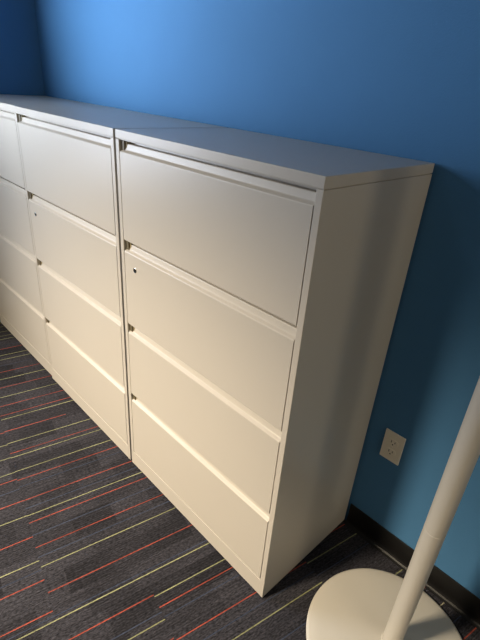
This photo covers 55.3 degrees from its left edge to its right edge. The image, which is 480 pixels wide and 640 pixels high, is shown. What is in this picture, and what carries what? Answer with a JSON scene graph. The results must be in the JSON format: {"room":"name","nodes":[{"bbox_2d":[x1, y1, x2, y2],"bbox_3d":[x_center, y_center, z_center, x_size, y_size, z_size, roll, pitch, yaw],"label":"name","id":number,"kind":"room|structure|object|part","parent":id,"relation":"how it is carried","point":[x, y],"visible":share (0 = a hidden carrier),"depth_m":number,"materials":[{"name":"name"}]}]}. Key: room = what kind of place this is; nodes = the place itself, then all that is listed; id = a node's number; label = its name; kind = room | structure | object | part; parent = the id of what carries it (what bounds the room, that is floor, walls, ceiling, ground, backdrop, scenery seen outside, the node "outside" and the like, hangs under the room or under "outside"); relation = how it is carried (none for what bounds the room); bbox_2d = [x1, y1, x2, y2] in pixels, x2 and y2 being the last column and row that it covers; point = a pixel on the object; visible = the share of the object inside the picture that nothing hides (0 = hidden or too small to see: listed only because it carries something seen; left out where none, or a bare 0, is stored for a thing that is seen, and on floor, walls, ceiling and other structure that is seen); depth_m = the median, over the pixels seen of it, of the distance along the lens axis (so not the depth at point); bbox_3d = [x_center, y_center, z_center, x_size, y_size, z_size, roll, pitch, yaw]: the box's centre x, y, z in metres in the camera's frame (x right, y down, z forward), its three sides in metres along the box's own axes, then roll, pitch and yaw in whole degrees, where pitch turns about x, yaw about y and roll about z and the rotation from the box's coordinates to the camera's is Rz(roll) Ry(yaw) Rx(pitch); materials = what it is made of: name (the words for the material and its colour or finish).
{"room":"office","nodes":[
{"label":"office","id":0,"kind":"room"},
{"bbox_2d":[0,0,44,321],"bbox_3d":[-2.559,-0.802,1.433,3.868,2.700,0.120,-21,37,-39],"label":"wall","id":1,"kind":"structure","parent":0,"point":[20,59],"depth_m":2.46,"materials":[{"name":"blue paint"}]},
{"bbox_2d":[0,322,479,639],"bbox_3d":[-0.768,1.425,0.354,5.101,0.001,6.281,-13,32,-30],"label":"floor","id":2,"kind":"structure","parent":0,"point":[91,548],"depth_m":1.60,"materials":[{"name":"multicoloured carpet"}]},
{"bbox_2d":[0,94,112,374],"bbox_3d":[-1.057,-0.484,2.541,0.463,1.330,0.776,-21,37,-39],"label":"filing cabinet","id":3,"kind":"object","parent":2,"relation":"on","point":[21,311],"visible":0.37,"depth_m":2.31,"materials":[{"name":"metal"}]},
{"bbox_3d":[-1.044,-0.904,2.300,0.400,0.305,0.735,-21,37,-39],"label":"drawer","id":4,"kind":"part","parent":3,"relation":"part of","materials":[{"name":"white metal"}]},
{"bbox_3d":[-1.065,-0.633,2.441,0.400,0.312,0.735,-21,37,-39],"label":"drawer","id":5,"kind":"part","parent":3,"relation":"part of","materials":[{"name":"white metal"}]},
{"bbox_3d":[-1.087,-0.361,2.583,0.400,0.312,0.735,-21,37,-39],"label":"drawer","id":6,"kind":"part","parent":3,"relation":"part of","materials":[{"name":"white metal"}]},
{"bbox_3d":[-1.108,-0.094,2.721,0.400,0.305,0.735,-21,37,-39],"label":"drawer","id":7,"kind":"part","parent":3,"relation":"part of","materials":[{"name":"white metal"}]},
{"bbox_3d":[-1.010,-1.062,2.242,0.460,0.028,0.776,-21,37,-39],"label":"panel","id":8,"kind":"part","parent":3,"relation":"part of","materials":[{"name":"white metal"}]},
{"bbox_2d":[14,106,226,459],"bbox_3d":[-0.527,-0.190,2.053,0.463,1.330,0.776,-21,37,-39],"label":"filing cabinet","id":9,"kind":"object","parent":2,"relation":"on","point":[68,154],"visible":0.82,"depth_m":1.80,"materials":[{"name":"metal"}]},
{"bbox_3d":[-0.513,-0.609,1.813,0.400,0.305,0.735,-21,37,-39],"label":"drawer","id":10,"kind":"part","parent":9,"relation":"part of","materials":[{"name":"white metal"}]},
{"bbox_3d":[-0.535,-0.339,1.954,0.400,0.312,0.735,-21,37,-39],"label":"drawer","id":11,"kind":"part","parent":9,"relation":"part of","materials":[{"name":"white metal"}]},
{"bbox_3d":[-0.556,-0.066,2.095,0.400,0.312,0.735,-21,37,-39],"label":"drawer","id":12,"kind":"part","parent":9,"relation":"part of","materials":[{"name":"white metal"}]},
{"bbox_3d":[-0.577,0.201,2.234,0.400,0.305,0.735,-21,37,-39],"label":"drawer","id":13,"kind":"part","parent":9,"relation":"part of","materials":[{"name":"white metal"}]},
{"bbox_3d":[-0.480,-0.767,1.755,0.460,0.028,0.776,-21,37,-39],"label":"panel","id":14,"kind":"part","parent":9,"relation":"part of","materials":[{"name":"white metal"}]},
{"bbox_2d":[115,128,434,596],"bbox_3d":[0.015,0.107,1.565,0.463,1.330,0.776,-21,37,-39],"label":"filing cabinet","id":15,"kind":"object","parent":2,"relation":"on","point":[264,275],"visible":1,"depth_m":1.26,"materials":[{"name":"metal"}]},
{"bbox_3d":[-0.035,0.498,1.745,0.400,0.305,0.735,-21,37,-39],"label":"drawer","id":16,"kind":"part","parent":15,"relation":"part of","materials":[{"name":"white metal"}]},
{"bbox_3d":[-0.014,0.231,1.607,0.400,0.312,0.735,-21,37,-39],"label":"drawer","id":17,"kind":"part","parent":15,"relation":"part of","materials":[{"name":"white metal"}]},
{"bbox_3d":[0.008,-0.042,1.465,0.400,0.312,0.735,-21,37,-39],"label":"drawer","id":18,"kind":"part","parent":15,"relation":"part of","materials":[{"name":"white metal"}]},
{"bbox_3d":[0.029,-0.312,1.325,0.400,0.305,0.735,-21,37,-39],"label":"drawer","id":19,"kind":"part","parent":15,"relation":"part of","materials":[{"name":"white metal"}]},
{"bbox_3d":[0.062,-0.470,1.266,0.460,0.028,0.776,-21,37,-39],"label":"panel","id":20,"kind":"part","parent":15,"relation":"part of","materials":[{"name":"white metal"}]},
{"bbox_2d":[306,377,479,639],"bbox_3d":[0.505,0.174,0.964,0.485,1.831,0.485,-21,37,-39],"label":"floor lamp","id":21,"kind":"object","parent":2,"relation":"on","point":[359,603],"visible":1,"depth_m":1.39,"materials":[{"name":"white metal"}]},
{"bbox_2d":[34,0,479,598],"bbox_3d":[0.767,-0.315,1.001,0.120,2.700,5.600,-21,37,-39],"label":"wall","id":22,"kind":"structure","parent":0,"point":[398,78],"depth_m":1.38,"materials":[{"name":"blue paint"}]},
{"bbox_2d":[380,428,405,465],"bbox_3d":[0.504,0.420,1.516,0.008,0.114,0.070,-21,37,-39],"label":"wall outlet","id":23,"kind":"object","parent":22,"relation":"attached to","point":[393,444],"visible":1,"depth_m":1.51,"materials":[{"name":"beige plastic"}]},
{"bbox_2d":[386,447,394,456],"bbox_3d":[0.500,0.438,1.523,0.002,0.024,0.034,-21,37,-39],"label":"socket","id":24,"kind":"object","parent":23,"relation":"attached to","point":[390,451],"depth_m":1.52,"materials":[{"name":"beige plastic"}]},
{"bbox_2d":[388,438,397,447],"bbox_3d":[0.503,0.404,1.505,0.002,0.024,0.034,-21,37,-39],"label":"socket","id":25,"kind":"object","parent":23,"relation":"attached to","point":[392,442],"depth_m":1.50,"materials":[{"name":"beige plastic"}]},
{"bbox_2d":[344,503,479,629],"bbox_3d":[1.440,1.302,0.820,0.019,0.098,2.992,-21,37,-39],"label":"baseboard","id":26,"kind":"structure","parent":22,"relation":"attached to","point":[461,600],"depth_m":1.59,"materials":[{"name":"black rubber"}]}
]}

